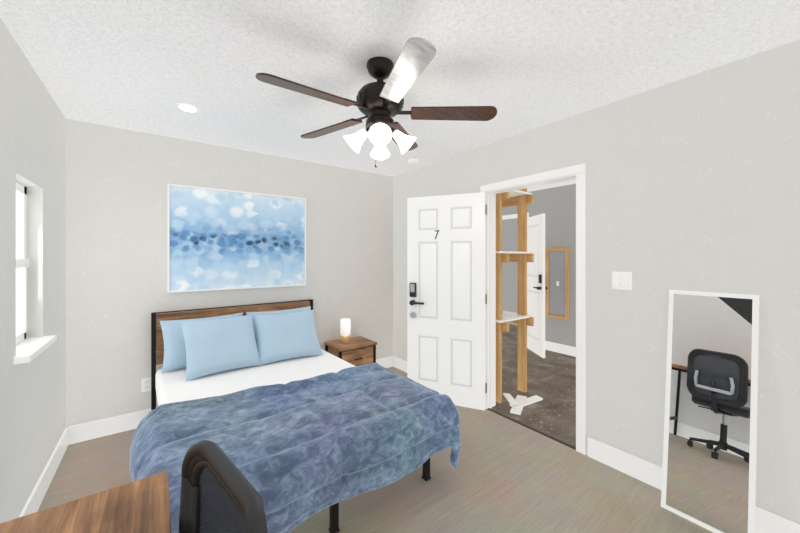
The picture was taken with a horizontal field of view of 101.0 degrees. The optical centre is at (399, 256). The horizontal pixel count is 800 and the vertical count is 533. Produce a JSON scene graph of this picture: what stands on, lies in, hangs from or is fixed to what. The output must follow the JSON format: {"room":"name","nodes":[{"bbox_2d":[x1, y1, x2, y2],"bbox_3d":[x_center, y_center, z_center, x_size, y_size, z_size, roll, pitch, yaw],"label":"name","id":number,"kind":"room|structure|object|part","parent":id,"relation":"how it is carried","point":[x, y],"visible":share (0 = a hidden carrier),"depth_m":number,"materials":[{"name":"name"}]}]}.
{"room":"bedroom","nodes":[
{"label":"bedroom","id":0,"kind":"room"},
{"bbox_2d":[0,18,65,522],"bbox_3d":[-1.306,0.185,0.756,0.120,2.440,4.170,0,0,-36],"label":"wall","id":1,"kind":"structure","parent":0,"point":[33,161],"depth_m":1.81,"materials":[{"name":"grey paint"}]},
{"bbox_2d":[16,182,28,344],"bbox_3d":[-2.047,0.033,1.726,0.052,0.884,0.478,0,0,-36],"label":"window","id":2,"kind":"structure","parent":1,"relation":"in","point":[22,262],"depth_m":1.87,"materials":[{"name":"white plastic"}]},
{"bbox_2d":[14,335,56,364],"bbox_3d":[-2.002,0.492,1.760,0.155,0.035,0.530,0,0,-36],"label":"window sill","id":3,"kind":"structure","parent":1,"relation":"attached to","point":[28,350],"depth_m":1.74,"materials":[{"name":"white"}]},
{"bbox_2d":[18,426,69,517],"bbox_3d":[-1.251,1.337,0.797,0.016,0.135,4.170,0,0,-37],"label":"baseboard","id":4,"kind":"structure","parent":1,"relation":"attached to","point":[33,503],"depth_m":1.99,"materials":[{"name":"white wood"}]},
{"bbox_2d":[66,119,392,426],"bbox_3d":[-1.328,0.185,3.409,3.240,2.440,0.120,0,0,-36],"label":"wall","id":5,"kind":"structure","parent":0,"point":[118,180],"depth_m":2.78,"materials":[{"name":"grey paint"}]},
{"bbox_2d":[142,377,150,391],"bbox_3d":[-2.110,1.065,2.750,0.070,0.114,0.008,0,0,-36],"label":"wall outlet plate","id":6,"kind":"object","parent":5,"relation":"attached to","point":[146,384],"visible":0.81,"depth_m":2.75,"materials":[{"name":"white plastic"}]},
{"bbox_2d":[70,356,393,443],"bbox_3d":[-1.275,1.337,3.363,2.970,0.135,0.016,0,0,-37],"label":"baseboard","id":7,"kind":"structure","parent":5,"relation":"attached to","point":[82,432],"depth_m":2.61,"materials":[{"name":"white wood"}]},
{"bbox_2d":[167,184,305,292],"bbox_3d":[-1.501,-0.160,3.180,1.210,0.930,0.041,0,0,-36],"label":"picture","id":8,"kind":"object","parent":5,"relation":"attached to","point":[219,239],"visible":1,"depth_m":3.11,"materials":[{"name":"fabric"}]},
{"bbox_2d":[37,367,713,532],"bbox_3d":[-0.052,1.435,1.684,3.000,0.060,4.170,0,0,-36],"label":"floor","id":9,"kind":"structure","parent":0,"point":[505,475],"depth_m":1.98,"materials":[{"name":"beige carpet"}]},
{"bbox_2d":[0,471,170,532],"bbox_3d":[-0.627,1.030,0.444,0.540,0.750,1.020,0,0,-36],"label":"desk","id":10,"kind":"object","parent":9,"relation":"on","point":[141,505],"visible":1,"depth_m":0.84,"materials":[{"name":"brown wood"}]},
{"bbox_2d":[179,440,267,532],"bbox_3d":[-0.540,0.929,0.529,0.616,0.951,0.613,0,0,-36],"label":"office chair","id":11,"kind":"object","parent":9,"relation":"on","point":[220,493],"visible":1,"depth_m":0.79,"materials":[{"name":"black plastic"}]},
{"bbox_2d":[129,299,459,532],"bbox_3d":[-0.861,0.932,2.356,1.648,0.945,2.072,0,0,-39],"label":"bed","id":12,"kind":"object","parent":9,"relation":"on","point":[287,414],"visible":0.98,"depth_m":1.88,"materials":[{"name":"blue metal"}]},
{"bbox_3d":[-0.892,1.010,2.389,1.350,0.190,1.900,0,0,-38],"label":"mattress","id":13,"kind":"part","parent":12,"relation":"part of","materials":[{"name":"fabric"}]},
{"bbox_2d":[324,336,376,365],"bbox_3d":[-0.545,1.173,3.644,0.460,0.465,0.383,0,0,-36],"label":"nightstand","id":14,"kind":"object","parent":9,"relation":"on","point":[358,351],"visible":0.42,"depth_m":3.54,"materials":[{"name":"brown wood"}]},
{"bbox_2d":[340,318,350,343],"bbox_3d":[-0.599,0.811,3.625,0.114,0.256,0.114,0,0,-36],"label":"table lamp","id":15,"kind":"object","parent":14,"relation":"on","point":[345,328],"visible":1,"depth_m":3.58,"materials":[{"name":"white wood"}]},
{"bbox_2d":[661,290,759,532],"bbox_3d":[1.643,0.799,1.763,0.173,1.215,0.360,0,0,-36],"label":"leaning mirror","id":16,"kind":"object","parent":9,"relation":"on","point":[710,446],"visible":1,"depth_m":1.75,"materials":[{"name":"white mirror"}]},
{"bbox_2d":[0,0,799,191],"bbox_3d":[1.010,-1.075,3.174,6.720,0.080,5.540,0,0,-36],"label":"ceiling","id":17,"kind":"structure","parent":0,"point":[146,66],"depth_m":1.71,"materials":[{"name":"white paint"}]},
{"bbox_2d":[175,103,200,112],"bbox_3d":[-1.473,-1.033,2.294,0.156,0.004,0.156,0,0,-36],"label":"recessed light","id":18,"kind":"object","parent":17,"relation":"in","point":[187,108],"visible":1,"depth_m":2.29,"materials":[{"name":"white plastic"}]},
{"bbox_2d":[256,37,496,167],"bbox_3d":[-0.149,-0.757,1.743,1.150,0.556,1.202,0,0,-36],"label":"ceiling fan","id":19,"kind":"object","parent":17,"relation":"hanging from","point":[379,103],"visible":1,"depth_m":1.70,"materials":[{"name":"brown wood"}]},
{"bbox_2d":[408,159,418,164],"bbox_3d":[0.141,-1.018,3.525,0.116,0.035,0.116,0,0,-36],"label":"smoke detector","id":20,"kind":"object","parent":17,"relation":"attached to","point":[412,161],"visible":1,"depth_m":3.49,"materials":[{"name":"white plastic"}]},
{"bbox_2d":[502,219,517,325],"bbox_3d":[3.671,0.185,5.142,0.100,2.440,5.300,0,0,-36],"label":"wall","id":21,"kind":"structure","parent":0,"point":[510,269],"depth_m":6.90,"materials":[{"name":"paint"}]},
{"bbox_2d":[490,324,575,446],"bbox_3d":[2.224,1.435,4.072,3.500,0.060,5.300,0,0,-36],"label":"floor","id":22,"kind":"structure","parent":0,"point":[551,378],"depth_m":3.50,"materials":[{"name":"concrete"}]},
{"bbox_2d":[496,188,533,402],"bbox_3d":[0.805,0.205,3.762,0.530,2.400,1.250,0,0,-36],"label":"shelf","id":23,"kind":"object","parent":22,"relation":"on","point":[521,199],"visible":0.31,"depth_m":3.42,"materials":[{"name":"brown wood"}]},
{"bbox_2d":[503,393,542,414],"bbox_3d":[1.125,1.370,3.149,0.434,0.064,0.294,0,0,-36],"label":"debris","id":24,"kind":"object","parent":22,"relation":"on","point":[518,403],"visible":1,"depth_m":3.10,"materials":[{"name":"white"}]},
{"bbox_2d":[487,408,575,449],"bbox_3d":[1.051,1.403,2.731,0.026,0.005,0.800,0,0,-36],"label":"threshold","id":25,"kind":"object","parent":22,"relation":"on","point":[542,433],"depth_m":2.67,"materials":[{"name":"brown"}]},
{"bbox_2d":[502,184,575,346],"bbox_3d":[2.715,0.185,4.435,0.120,2.440,5.300,0,0,-36],"label":"wall","id":26,"kind":"structure","parent":0,"point":[556,206],"depth_m":4.83,"materials":[{"name":"paint"}]},
{"bbox_2d":[502,213,528,219],"bbox_3d":[1.816,0.350,5.636,0.136,2.110,0.920,0,0,-36],"label":"door frame","id":27,"kind":"structure","parent":26,"relation":"attached to","point":[512,216],"depth_m":5.47,"materials":[{"name":"white wood"}]},
{"bbox_2d":[527,213,546,357],"bbox_3d":[1.962,0.398,4.914,0.463,1.995,0.633,0,0,-36],"label":"door","id":28,"kind":"structure","parent":26,"relation":"in","point":[536,282],"depth_m":4.74,"materials":[{"name":"white wood"}]},
{"bbox_2d":[546,248,568,319],"bbox_3d":[2.313,0.385,4.859,0.022,1.040,0.340,0,0,-36],"label":"panel frame","id":29,"kind":"object","parent":26,"relation":"attached to","point":[557,283],"visible":1,"depth_m":4.86,"materials":[{"name":"brown wood"}]},
{"bbox_2d":[545,341,575,356],"bbox_3d":[3.139,1.337,3.747,0.016,0.135,3.690,0,0,-37],"label":"baseboard","id":30,"kind":"structure","parent":26,"relation":"attached to","point":[561,348],"depth_m":4.80,"materials":[{"name":"white wood"}]},
{"bbox_2d":[393,39,799,524],"bbox_3d":[1.202,0.185,2.612,0.120,2.440,4.170,0,0,-36],"label":"wall","id":31,"kind":"structure","parent":0,"point":[692,182],"depth_m":1.96,"materials":[{"name":"grey paint"}]},
{"bbox_2d":[394,356,406,372],"bbox_3d":[0.337,1.337,3.667,0.016,0.135,1.385,0,0,-37],"label":"baseboard","id":32,"kind":"structure","parent":31,"relation":"attached to","point":[400,364],"depth_m":4.10,"materials":[{"name":"white wood"}]},
{"bbox_2d":[407,192,486,410],"bbox_3d":[0.425,0.403,3.161,0.446,1.985,0.676,0,0,-36],"label":"bedroom door","id":33,"kind":"structure","parent":31,"relation":"in","point":[446,298],"depth_m":3.13,"materials":[{"name":"white wood"}]},
{"bbox_2d":[480,163,585,454],"bbox_3d":[1.092,0.370,2.761,0.152,2.070,0.940,0,0,-36],"label":"door frame","id":34,"kind":"structure","parent":31,"relation":"attached to","point":[579,170],"depth_m":2.53,"materials":[{"name":"white wood"}]},
{"bbox_2d":[612,271,631,289],"bbox_3d":[1.451,0.155,2.162,0.015,0.116,0.116,0,0,-36],"label":"switch plate","id":35,"kind":"object","parent":31,"relation":"attached to","point":[622,280],"visible":1,"depth_m":2.16,"materials":[{"name":"white plastic"}]},
{"bbox_2d":[587,437,799,532],"bbox_3d":[1.847,1.337,1.626,0.016,0.135,1.755,0,0,-37],"label":"baseboard","id":36,"kind":"structure","parent":31,"relation":"attached to","point":[644,471],"depth_m":2.06,"materials":[{"name":"white wood"}]}
]}

